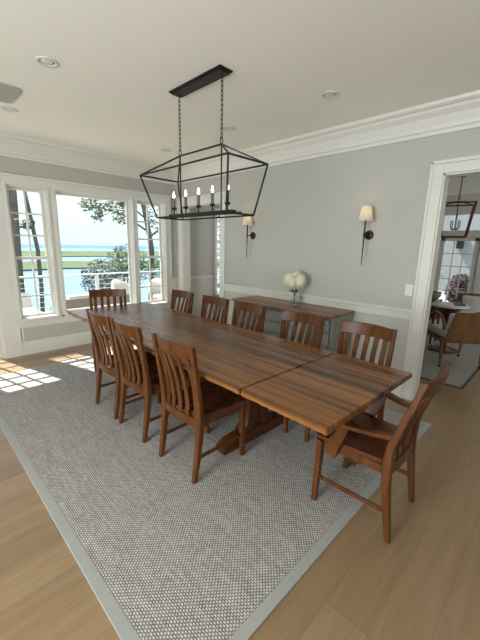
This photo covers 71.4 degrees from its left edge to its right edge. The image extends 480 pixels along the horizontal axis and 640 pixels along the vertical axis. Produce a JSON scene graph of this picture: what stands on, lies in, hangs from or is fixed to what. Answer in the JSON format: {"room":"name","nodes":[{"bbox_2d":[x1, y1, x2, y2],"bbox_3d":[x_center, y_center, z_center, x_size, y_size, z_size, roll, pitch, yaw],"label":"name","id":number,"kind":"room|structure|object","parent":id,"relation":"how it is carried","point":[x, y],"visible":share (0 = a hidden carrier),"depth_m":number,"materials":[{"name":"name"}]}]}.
{"room":"dining room","nodes":[
{"label":"dining room","id":0,"kind":"room"},
{"bbox_2d":[0,156,219,357],"bbox_3d":[-2.877,-0.924,4.557,0.150,2.800,8.950,13,17,43],"label":"wall","id":1,"kind":"structure","parent":0,"point":[202,231],"depth_m":5.58,"materials":[{"name":"paint"}]},
{"bbox_2d":[0,318,5,358],"bbox_3d":[-3.473,-0.552,3.906,0.020,2.330,0.980,13,17,43],"label":"trim","id":2,"kind":"structure","parent":1,"relation":"attached to","point":[1,333],"depth_m":4.44,"materials":[{"name":"paint"}]},
{"bbox_2d":[2,181,61,321],"bbox_3d":[-2.833,-0.895,4.555,0.225,1.795,0.520,13,17,43],"label":"window","id":3,"kind":"structure","parent":1,"relation":"in","point":[43,191],"depth_m":4.57,"materials":[{"name":"paint"}]},
{"bbox_2d":[23,320,89,340],"bbox_3d":[-2.171,0.042,5.405,0.012,0.198,2.305,13,17,43],"label":"trim","id":4,"kind":"structure","parent":1,"relation":"attached to","point":[66,328],"depth_m":4.88,"materials":[{"name":"paint"}]},
{"bbox_2d":[0,172,172,358],"bbox_3d":[-2.178,-0.820,5.157,0.055,2.365,2.700,13,17,43],"label":"trim","id":5,"kind":"structure","parent":1,"relation":"attached to","point":[11,326],"depth_m":4.51,"materials":[{"name":"paint"}]},
{"bbox_2d":[0,132,173,184],"bbox_3d":[-3.498,-2.000,3.426,0.155,0.234,6.800,13,17,43],"label":"trim","id":6,"kind":"structure","parent":1,"relation":"attached to","point":[13,146],"depth_m":4.63,"materials":[{"name":"paint"}]},
{"bbox_2d":[52,187,137,316],"bbox_3d":[-2.199,-1.021,5.181,0.225,1.795,1.190,13,17,43],"label":"window","id":7,"kind":"structure","parent":1,"relation":"in","point":[129,201],"depth_m":5.31,"materials":[{"name":"paint"}]},
{"bbox_2d":[22,278,175,354],"bbox_3d":[-2.094,-0.147,5.421,0.039,0.940,2.558,13,17,43],"label":"baseboard","id":8,"kind":"structure","parent":1,"relation":"attached to","point":[43,345],"depth_m":4.91,"materials":[{"name":"paint"}]},
{"bbox_2d":[134,197,169,304],"bbox_3d":[-1.558,-1.148,5.815,0.225,1.795,0.590,13,17,43],"label":"window","id":9,"kind":"structure","parent":1,"relation":"in","point":[162,209],"depth_m":5.89,"materials":[{"name":"paint"}]},
{"bbox_2d":[191,278,212,315],"bbox_3d":[-0.831,-0.431,6.680,0.014,0.800,0.750,13,17,43],"label":"trim","id":10,"kind":"structure","parent":1,"relation":"attached to","point":[200,287],"depth_m":6.70,"materials":[{"name":"grey paint"}]},
{"bbox_2d":[191,275,212,318],"bbox_3d":[-0.825,-0.402,6.681,0.030,0.945,0.750,13,17,43],"label":"trim","id":11,"kind":"structure","parent":1,"relation":"attached to","point":[208,276],"depth_m":6.69,"materials":[{"name":"paint"}]},
{"bbox_2d":[214,208,219,295],"bbox_3d":[-0.287,-1.417,7.067,0.225,1.740,0.730,13,17,43],"label":"window","id":12,"kind":"structure","parent":1,"relation":"in","point":[216,293],"depth_m":6.81,"materials":[{"name":"paint"}]},
{"bbox_2d":[0,0,479,195],"bbox_3d":[1.536,-1.909,2.696,8.850,0.120,13.150,13,17,43],"label":"ceiling","id":13,"kind":"structure","parent":0,"point":[120,61],"depth_m":2.38,"materials":[{"name":"paint"}]},
{"bbox_2d":[1,106,18,112],"bbox_3d":[-2.240,-2.051,3.254,0.150,0.006,0.150,13,17,43],"label":"recessed light","id":14,"kind":"object","parent":13,"relation":"in","point":[6,108],"visible":1,"depth_m":3.25,"materials":[{"name":"paint"}]},
{"bbox_2d":[0,82,21,102],"bbox_3d":[-2.189,-1.937,2.757,0.430,0.012,0.595,13,17,43],"label":"ceiling vent","id":15,"kind":"object","parent":13,"relation":"in","point":[8,93],"visible":1,"depth_m":2.87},
{"bbox_2d":[35,56,58,67],"bbox_3d":[-1.374,-1.837,2.381,0.150,0.006,0.150,13,17,43],"label":"recessed light","id":16,"kind":"object","parent":13,"relation":"in","point":[45,61],"visible":1,"depth_m":2.37,"materials":[{"name":"paint"}]},
{"bbox_2d":[160,148,171,151],"bbox_3d":[-1.009,-2.314,4.556,0.150,0.006,0.150,13,17,43],"label":"recessed light","id":17,"kind":"object","parent":13,"relation":"in","point":[164,149],"visible":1,"depth_m":4.56,"materials":[{"name":"paint"}]},
{"bbox_2d":[139,64,268,220],"bbox_3d":[-0.350,-1.385,2.784,1.194,1.022,0.429,13,17,43],"label":"lantern chandelier","id":18,"kind":"object","parent":13,"relation":"hanging from","point":[218,72],"visible":1,"depth_m":2.67,"materials":[{"name":"black metal"}]},
{"bbox_2d":[171,198,176,213],"bbox_3d":[-0.615,-1.060,3.118,0.051,0.150,0.052,13,17,43],"label":"candle","id":19,"kind":"object","parent":18,"relation":"on","point":[174,208],"depth_m":3.10,"materials":[{"name":"black metal"}]},
{"bbox_2d":[183,196,188,212],"bbox_3d":[-0.486,-1.029,2.993,0.051,0.150,0.052,13,17,43],"label":"candle","id":20,"kind":"object","parent":18,"relation":"on","point":[185,197],"depth_m":2.98,"materials":[{"name":"black metal"}]},
{"bbox_2d":[196,194,200,211],"bbox_3d":[-0.356,-0.998,2.869,0.051,0.150,0.052,13,17,43],"label":"candle","id":21,"kind":"object","parent":18,"relation":"on","point":[198,205],"depth_m":2.85,"materials":[{"name":"black metal"}]},
{"bbox_2d":[209,192,214,210],"bbox_3d":[-0.227,-0.968,2.744,0.051,0.150,0.052,13,17,43],"label":"candle","id":22,"kind":"object","parent":18,"relation":"on","point":[212,204],"depth_m":2.73,"materials":[{"name":"black metal"}]},
{"bbox_2d":[224,190,230,204],"bbox_3d":[-0.098,-0.937,2.619,0.051,0.150,0.052,13,17,43],"label":"candle","id":23,"kind":"object","parent":18,"relation":"on","point":[229,203],"depth_m":2.61,"materials":[{"name":"black metal"}]},
{"bbox_2d":[223,126,235,130],"bbox_3d":[-0.120,-2.093,3.648,0.150,0.006,0.150,13,17,43],"label":"recessed light","id":24,"kind":"object","parent":13,"relation":"in","point":[227,128],"visible":0.96,"depth_m":3.65,"materials":[{"name":"paint"}]},
{"bbox_2d":[321,91,338,98],"bbox_3d":[0.753,-1.884,2.798,0.150,0.006,0.150,13,17,43],"label":"recessed light","id":25,"kind":"object","parent":13,"relation":"in","point":[328,94],"visible":1,"depth_m":2.79,"materials":[{"name":"paint"}]},
{"bbox_2d":[441,176,477,237],"bbox_3d":[3.796,-1.966,5.821,0.516,1.032,0.516,8,14,29],"label":"lantern","id":26,"kind":"object","parent":13,"relation":"hanging from","point":[452,202],"visible":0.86,"depth_m":5.82,"materials":[{"name":"brown metal"}]},
{"bbox_2d":[0,314,479,639],"bbox_3d":[1.584,0.935,3.362,8.740,0.120,13.350,13,17,43],"label":"floor","id":27,"kind":"structure","parent":0,"point":[424,584],"depth_m":1.67,"materials":[{"name":"brown wood"}]},
{"bbox_2d":[0,346,431,639],"bbox_3d":[-0.628,0.812,3.395,3.905,0.010,2.785,13,17,43],"label":"area rug","id":28,"kind":"object","parent":27,"relation":"on","point":[164,555],"visible":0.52,"depth_m":2.05,"materials":[{"name":"grey carpet"}]},
{"bbox_2d":[89,289,130,371],"bbox_3d":[-1.657,0.104,4.279,0.460,0.942,0.536,-4,14,-23],"label":"dining chair","id":29,"kind":"object","parent":28,"relation":"on","point":[101,293],"visible":0.34,"depth_m":4.37,"materials":[{"name":"brown wood"}]},
{"bbox_2d":[85,309,161,419],"bbox_3d":[-1.100,0.362,3.179,0.460,0.942,0.536,13,17,43],"label":"dining chair","id":30,"kind":"object","parent":28,"relation":"on","point":[103,360],"visible":0.78,"depth_m":3.02,"materials":[{"name":"brown wood"}]},
{"bbox_2d":[110,317,191,442],"bbox_3d":[-0.746,0.446,2.836,0.460,0.942,0.536,13,17,43],"label":"dining chair","id":31,"kind":"object","parent":28,"relation":"on","point":[147,375],"visible":0.84,"depth_m":2.66,"materials":[{"name":"brown wood"}]},
{"bbox_2d":[170,289,193,313],"bbox_3d":[-0.920,0.108,4.333,0.460,0.942,0.536,13,17,43],"label":"dining chair","id":32,"kind":"object","parent":28,"relation":"on","point":[188,296],"visible":0.23,"depth_m":4.41,"materials":[{"name":"brown wood"}]},
{"bbox_2d":[151,333,246,483],"bbox_3d":[-0.288,0.554,2.395,0.460,0.942,0.536,13,17,43],"label":"dining chair","id":33,"kind":"object","parent":28,"relation":"on","point":[208,402],"visible":1,"depth_m":2.28,"materials":[{"name":"brown wood"}]},
{"bbox_2d":[200,295,229,323],"bbox_3d":[-0.455,0.218,3.885,0.460,0.942,0.536,13,17,43],"label":"dining chair","id":34,"kind":"object","parent":28,"relation":"on","point":[213,300],"visible":0.27,"depth_m":3.96,"materials":[{"name":"brown wood"}]},
{"bbox_2d":[67,302,411,455],"bbox_3d":[-0.460,0.484,3.137,1.035,0.749,3.487,-11,17,-43],"label":"dining table","id":35,"kind":"object","parent":28,"relation":"on","point":[321,390],"visible":0.86,"depth_m":2.30,"materials":[{"name":"brown wood"}]},
{"bbox_2d":[231,301,266,332],"bbox_3d":[-0.065,0.311,3.509,0.460,0.942,0.536,13,17,43],"label":"dining chair","id":36,"kind":"object","parent":28,"relation":"on","point":[249,307],"visible":0.23,"depth_m":3.58,"materials":[{"name":"brown wood"}]},
{"bbox_2d":[279,310,324,432],"bbox_3d":[0.418,0.425,3.044,0.460,0.942,0.536,13,17,43],"label":"dining chair","id":37,"kind":"object","parent":28,"relation":"on","point":[317,321],"visible":0.26,"depth_m":3.10,"materials":[{"name":"brown wood"}]},
{"bbox_2d":[304,320,397,465],"bbox_3d":[0.865,0.525,2.640,0.460,0.942,0.536,13,17,43],"label":"dining chair","id":38,"kind":"object","parent":28,"relation":"on","point":[378,332],"visible":0.31,"depth_m":2.69,"materials":[{"name":"brown wood"}]},
{"bbox_2d":[311,360,451,543],"bbox_3d":[0.817,0.675,1.969,0.591,0.939,0.626,13,17,42],"label":"armchair","id":39,"kind":"object","parent":28,"relation":"on","point":[368,440],"visible":0.89,"depth_m":1.86,"materials":[{"name":"brown wood"}]},
{"bbox_2d":[231,295,354,355],"bbox_3d":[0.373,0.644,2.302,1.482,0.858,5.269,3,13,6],"label":"sideboard","id":40,"kind":"object","parent":27,"relation":"on","point":[333,316],"visible":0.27,"depth_m":3.87,"materials":[{"name":"brown wood"}]},
{"bbox_2d":[231,295,354,318],"bbox_3d":[0.590,-0.182,4.126,1.500,0.030,0.505,13,17,43],"label":"countertop","id":41,"kind":"structure","parent":40,"relation":"on","point":[327,312],"depth_m":3.95,"materials":[{"name":"brown wood"}]},
{"bbox_2d":[291,290,297,304],"bbox_3d":[0.670,-0.279,4.108,0.086,0.170,0.086,13,17,43],"label":"glass vase","id":42,"kind":"object","parent":40,"relation":"on","point":[294,300],"visible":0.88,"depth_m":4.08,"materials":[{"name":"white"}]},
{"bbox_2d":[283,271,305,291],"bbox_3d":[0.666,-0.402,4.071,0.229,0.396,0.279,-3,13,-20],"label":"hydrangea bouquet","id":43,"kind":"object","parent":42,"relation":"in","point":[296,279],"visible":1,"depth_m":4.00,"materials":[{"name":"beige plant"}]},
{"bbox_2d":[420,325,479,389],"bbox_3d":[2.784,0.345,5.822,2.560,0.012,3.270,13,17,43],"label":"rug","id":44,"kind":"object","parent":27,"relation":"on","point":[463,368],"visible":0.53,"depth_m":4.63,"materials":[{"name":"grey carpet"}]},
{"bbox_2d":[429,299,442,343],"bbox_3d":[3.178,0.001,5.721,0.340,0.720,0.340,13,17,43],"label":"chair","id":45,"kind":"object","parent":44,"relation":"on","point":[434,316],"visible":0.25,"depth_m":5.53,"materials":[{"name":"brown wood"}]},
{"bbox_2d":[432,291,441,299],"bbox_3d":[3.201,-0.400,5.545,0.236,0.140,0.236,13,17,43],"label":"bowl","id":46,"kind":"object","parent":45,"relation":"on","point":[436,295],"visible":0.53,"depth_m":5.45,"materials":[{"name":"green ceramic"}]},
{"bbox_2d":[428,302,470,353],"bbox_3d":[3.194,0.117,5.182,0.540,0.730,0.540,13,17,43],"label":"table","id":47,"kind":"object","parent":44,"relation":"on","point":[445,308],"visible":0.73,"depth_m":5.08,"materials":[{"name":"white wood"}]},
{"bbox_2d":[453,303,465,305],"bbox_3d":[3.315,-0.234,5.046,0.130,0.018,0.180,6,13,21],"label":"book","id":48,"kind":"object","parent":47,"relation":"on","point":[456,304],"visible":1,"depth_m":4.99,"materials":[{"name":"grey paper"}]},
{"bbox_2d":[424,310,479,368],"bbox_3d":[2.958,0.223,4.579,0.625,0.773,0.675,3,13,6],"label":"lounge armchair","id":49,"kind":"object","parent":44,"relation":"on","point":[461,328],"visible":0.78,"depth_m":4.29,"materials":[{"name":"brown wood"}]},
{"bbox_2d":[429,324,446,337],"bbox_3d":[2.967,0.158,4.646,0.470,0.097,0.495,3,13,6],"label":"seat cushion","id":50,"kind":"object","parent":49,"relation":"on","point":[435,330],"depth_m":4.66,"materials":[{"name":"white fabric"}]},
{"bbox_2d":[446,313,454,331],"bbox_3d":[2.943,0.049,4.364,0.420,0.270,0.120,3,13,6],"label":"cushion","id":51,"kind":"object","parent":49,"relation":"on","point":[451,316],"depth_m":4.36,"materials":[{"name":"white fabric"}]},
{"bbox_2d":[455,293,479,312],"bbox_3d":[4.141,-0.052,5.931,0.625,0.773,0.675,10,15,34],"label":"lounge armchair","id":52,"kind":"object","parent":44,"relation":"on","point":[471,299],"visible":0.38,"depth_m":6.01,"materials":[{"name":"beige fabric"}]},
{"bbox_2d":[458,310,479,312],"bbox_3d":[4.096,-0.087,5.856,0.470,0.097,0.495,10,15,34],"label":"seat cushion","id":53,"kind":"object","parent":52,"relation":"on","point":[462,311],"depth_m":5.92,"materials":[{"name":"white fabric"}]},
{"bbox_2d":[462,295,479,310],"bbox_3d":[4.244,-0.292,6.024,0.420,0.270,0.120,10,15,34],"label":"cushion","id":54,"kind":"object","parent":52,"relation":"on","point":[473,301],"depth_m":6.01,"materials":[{"name":"white fabric"}]},
{"bbox_2d":[174,127,479,308],"bbox_3d":[1.858,-0.538,3.285,8.440,2.800,0.140,13,17,43],"label":"wall","id":55,"kind":"structure","parent":0,"point":[305,219],"depth_m":3.83,"materials":[{"name":"paint"}]},
{"bbox_2d":[176,278,178,308],"bbox_3d":[-1.169,-0.366,6.267,0.118,0.840,0.020,13,17,43],"label":"trim","id":56,"kind":"structure","parent":55,"relation":"attached to","point":[177,279],"depth_m":6.21,"materials":[{"name":"grey paint"}]},
{"bbox_2d":[176,191,225,321],"bbox_3d":[-0.630,-0.894,5.711,1.270,2.335,0.172,13,17,43],"label":"trim","id":57,"kind":"structure","parent":55,"relation":"attached to","point":[205,199],"depth_m":5.83,"materials":[{"name":"paint"}]},
{"bbox_2d":[242,216,255,258],"bbox_3d":[0.117,-1.164,4.680,0.148,0.611,0.196,13,17,43],"label":"wall sconce","id":58,"kind":"object","parent":55,"relation":"attached to","point":[247,221],"visible":0.94,"depth_m":4.60,"materials":[{"name":"beige fabric"}]},
{"bbox_2d":[224,291,409,370],"bbox_3d":[0.747,0.100,4.431,2.810,0.690,0.008,13,17,43],"label":"trim","id":59,"kind":"structure","parent":55,"relation":"attached to","point":[402,325],"depth_m":3.65,"materials":[{"name":"paint"}]},
{"bbox_2d":[223,283,412,319],"bbox_3d":[0.743,-0.288,4.331,2.810,0.110,0.045,13,17,43],"label":"trim","id":60,"kind":"structure","parent":55,"relation":"attached to","point":[398,312],"depth_m":3.99,"materials":[{"name":"paint"}]},
{"bbox_2d":[171,90,479,184],"bbox_3d":[1.782,-1.768,2.903,8.437,0.234,0.155,13,17,43],"label":"trim","id":61,"kind":"structure","parent":55,"relation":"attached to","point":[459,112],"depth_m":3.43,"materials":[{"name":"paint"}]},
{"bbox_2d":[358,205,373,263],"bbox_3d":[1.317,-0.879,3.522,0.148,0.611,0.196,13,17,43],"label":"wall sconce","id":62,"kind":"object","parent":55,"relation":"attached to","point":[366,214],"visible":1,"depth_m":3.44,"materials":[{"name":"beige fabric"}]},
{"bbox_2d":[391,385,400,396],"bbox_3d":[0.730,0.521,4.516,2.810,0.150,0.030,13,17,43],"label":"baseboard","id":63,"kind":"structure","parent":55,"relation":"attached to","point":[396,391],"depth_m":3.58,"materials":[{"name":"paint"}]},
{"bbox_2d":[404,284,412,295],"bbox_3d":[1.707,-0.303,3.378,0.072,0.115,0.008,13,17,43],"label":"light switch","id":64,"kind":"object","parent":55,"relation":"attached to","point":[409,288],"visible":1,"depth_m":3.37,"materials":[{"name":"white plastic"}]},
{"bbox_2d":[400,155,479,400],"bbox_3d":[2.574,-0.140,2.631,2.195,2.340,0.194,13,17,43],"label":"trim","id":65,"kind":"structure","parent":55,"relation":"attached to","point":[441,171],"depth_m":3.22,"materials":[{"name":"paint"}]},
{"bbox_2d":[444,205,479,293],"bbox_3d":[6.588,-1.223,6.824,6.800,2.800,0.120,13,17,43],"label":"wall","id":66,"kind":"structure","parent":0,"point":[461,209],"depth_m":7.85,"materials":[{"name":"paint"}]},
{"bbox_2d":[433,238,479,302],"bbox_3d":[5.216,-1.055,8.146,0.860,1.840,0.098,13,17,43],"label":"door","id":67,"kind":"structure","parent":66,"relation":"in","point":[475,254],"depth_m":8.05,"materials":[{"name":"paint"}]},
{"bbox_2d":[443,232,479,293],"bbox_3d":[5.210,-1.117,8.124,1.500,1.970,0.040,13,17,43],"label":"trim","id":68,"kind":"structure","parent":66,"relation":"attached to","point":[476,286],"depth_m":7.81,"materials":[{"name":"paint"}]},
{"bbox_2d":[443,213,479,231],"bbox_3d":[5.285,-2.303,7.911,1.428,0.420,0.040,13,17,43],"label":"window","id":69,"kind":"structure","parent":66,"relation":"in","point":[462,213],"depth_m":7.97,"materials":[{"name":"glass"}]},
{"bbox_2d":[446,193,479,206],"bbox_3d":[6.518,-2.454,6.449,6.800,0.234,0.155,13,17,43],"label":"trim","id":70,"kind":"structure","parent":66,"relation":"attached to","point":[467,197],"depth_m":7.71,"materials":[{"name":"paint"}]},
{"label":"outside","id":71,"kind":"structure","parent":0,"visible":0},
{"bbox_2d":[217,280,459,301],"bbox_3d":[8.260,-1.197,14.117,16.000,0.150,12.380,13,17,43],"label":"path","id":72,"kind":"structure","parent":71,"point":[442,296],"depth_m":12.28,"materials":[{"name":"stone"}]},
{"bbox_2d":[444,273,468,302],"bbox_3d":[6.727,-0.892,10.260,0.773,1.097,0.826,13,17,43],"label":"shrub","id":73,"kind":"object","parent":72,"relation":"on","point":[462,287],"visible":0.62,"depth_m":10.15,"materials":[{"name":"purple plant"}]},
{"bbox_2d":[438,214,479,289],"bbox_3d":[8.118,-3.340,14.175,11.000,4.000,0.500,13,17,43],"label":"garage wing","id":74,"kind":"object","parent":72,"relation":"on","point":[475,224],"visible":0.08,"depth_m":13.50},
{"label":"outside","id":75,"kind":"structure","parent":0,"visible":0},
{"bbox_2d":[21,244,219,249],"bbox_3d":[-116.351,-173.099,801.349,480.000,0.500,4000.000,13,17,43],"label":"sea","id":76,"kind":"structure","parent":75,"point":[22,245],"depth_m":553.29,"materials":[{"name":"blue liquid"}]},
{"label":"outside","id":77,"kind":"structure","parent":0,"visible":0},
{"bbox_3d":[-15.143,2.644,15.854,25.700,6.600,120.000,13,17,43],"label":"shore","id":78,"kind":"object","parent":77,"visible":0},
{"bbox_2d":[8,189,34,292],"bbox_3d":[-6.434,-2.728,10.149,1.598,8.186,1.632,13,17,43],"label":"tree","id":79,"kind":"object","parent":78,"relation":"on","point":[12,194],"visible":0.13,"depth_m":9.85,"materials":[{"name":"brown plant"}]},
{"bbox_2d":[25,191,44,311],"bbox_3d":[-6.124,-2.783,10.450,1.588,8.199,1.611,-1,13,-11],"label":"tree","id":80,"kind":"object","parent":78,"relation":"on","point":[39,266],"visible":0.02,"depth_m":10.47,"materials":[{"name":"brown plant"}]},
{"bbox_2d":[80,258,125,293],"bbox_3d":[-4.737,-0.563,11.735,1.541,3.151,1.550,13,17,43],"label":"bush","id":81,"kind":"object","parent":78,"relation":"on","point":[102,279],"visible":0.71,"depth_m":11.36,"materials":[{"name":"green plant"}]},
{"bbox_2d":[77,198,157,299],"bbox_3d":[-4.075,-3.502,13.379,4.381,8.390,1.990,-1,13,-11],"label":"tree","id":82,"kind":"object","parent":78,"relation":"on","point":[99,212],"visible":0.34,"depth_m":13.02,"materials":[{"name":"green plant"}]},
{"bbox_2d":[105,243,148,283],"bbox_3d":[-4.316,-1.060,13.084,1.731,3.801,1.748,13,17,43],"label":"bush","id":83,"kind":"object","parent":78,"relation":"on","point":[121,256],"visible":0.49,"depth_m":12.61,"materials":[{"name":"green plant"}]},
{"bbox_2d":[148,255,159,278],"bbox_3d":[-2.603,-1.094,13.132,2.066,3.492,1.989,13,17,43],"label":"bush","id":84,"kind":"object","parent":78,"relation":"on","point":[157,261],"visible":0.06,"depth_m":12.57,"materials":[{"name":"green plant"}]},
{"bbox_2d":[217,215,219,276],"bbox_3d":[-0.513,-3.809,16.922,2.374,7.782,3.445,13,17,43],"label":"tree","id":85,"kind":"object","parent":78,"relation":"on","point":[219,215],"visible":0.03,"depth_m":16.40,"materials":[{"name":"green plant"}]},
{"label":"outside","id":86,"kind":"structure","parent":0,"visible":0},
{"bbox_2d":[21,248,219,311],"bbox_3d":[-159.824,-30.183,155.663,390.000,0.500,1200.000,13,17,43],"label":"inlet","id":87,"kind":"object","parent":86,"point":[68,280],"depth_m":67.34,"materials":[{"name":"blue"}]},
{"bbox_2d":[21,250,219,256],"bbox_3d":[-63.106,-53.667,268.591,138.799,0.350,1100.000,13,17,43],"label":"far marsh","id":88,"kind":"structure","parent":87,"relation":"on","point":[25,253],"depth_m":212.06,"materials":[{"name":"green plant"}]},
{"bbox_2d":[22,259,219,270],"bbox_3d":[-21.886,-23.992,139.451,51.943,0.350,670.000,13,17,43],"label":"marsh grass","id":89,"kind":"structure","parent":87,"relation":"on","point":[27,266],"depth_m":107.93,"materials":[{"name":"green plant"}]},
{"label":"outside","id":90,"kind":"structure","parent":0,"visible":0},
{"bbox_3d":[-3.467,0.224,6.426,2.860,0.160,11.000,13,17,43],"label":"deck","id":91,"kind":"object","parent":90,"visible":0},
{"bbox_2d":[21,292,40,313],"bbox_3d":[-3.887,-0.099,6.054,1.536,0.615,0.560,13,17,43],"label":"chaise lounge","id":92,"kind":"object","parent":91,"relation":"on","point":[27,305],"visible":0.16,"depth_m":6.53,"materials":[{"name":"white fabric"}]},
{"bbox_2d":[21,292,32,307],"bbox_3d":[-4.351,-0.342,6.475,0.219,0.345,0.540,13,17,43],"label":"cushion","id":93,"kind":"object","parent":92,"relation":"on","point":[26,301],"depth_m":6.56,"materials":[{"name":"white fabric"}]},
{"bbox_2d":[23,307,40,313],"bbox_3d":[-3.825,-0.058,6.000,1.340,0.120,0.540,13,17,43],"label":"cushion","id":94,"kind":"object","parent":92,"relation":"on","point":[26,310],"depth_m":6.25,"materials":[{"name":"white fabric"}]},
{"bbox_2d":[50,293,129,310],"bbox_3d":[-2.786,-0.192,6.372,0.720,0.705,1.320,13,17,43],"label":"wicker sofa","id":95,"kind":"object","parent":91,"relation":"on","point":[79,300],"visible":0.16,"depth_m":5.88,"materials":[{"name":"grey wicker"}]},
{"bbox_2d":[67,294,88,298],"bbox_3d":[-2.802,-0.309,5.977,0.160,0.305,0.520,13,17,43],"label":"cushion","id":96,"kind":"object","parent":95,"relation":"on","point":[79,296],"depth_m":5.84,"materials":[{"name":"white fabric"}]},
{"bbox_2d":[20,268,219,311],"bbox_3d":[-4.341,-0.492,7.142,0.090,0.890,11.035,13,17,43],"label":"porch railing","id":97,"kind":"object","parent":91,"relation":"on","point":[96,275],"visible":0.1,"depth_m":7.91,"materials":[{"name":"paint"}]},
{"bbox_2d":[111,279,129,293],"bbox_3d":[-2.608,-0.501,7.562,0.520,0.803,0.560,7,14,24],"label":"porch chair","id":98,"kind":"object","parent":91,"relation":"on","point":[115,284],"visible":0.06,"depth_m":7.65,"materials":[{"name":"grey wicker"}]},
{"bbox_2d":[148,278,160,299],"bbox_3d":[-1.898,-0.580,7.987,0.560,0.803,0.520,-5,14,-25],"label":"porch chair","id":99,"kind":"object","parent":91,"relation":"on","point":[156,291],"visible":0.2,"depth_m":8.04,"materials":[{"name":"grey wicker"}]},
{"bbox_2d":[152,293,160,299],"bbox_3d":[-1.886,-0.536,7.969,0.440,0.160,0.440,-5,14,-25],"label":"seat cushion","id":100,"kind":"object","parent":99,"relation":"on","point":[155,296],"depth_m":7.79,"materials":[{"name":"white fabric"}]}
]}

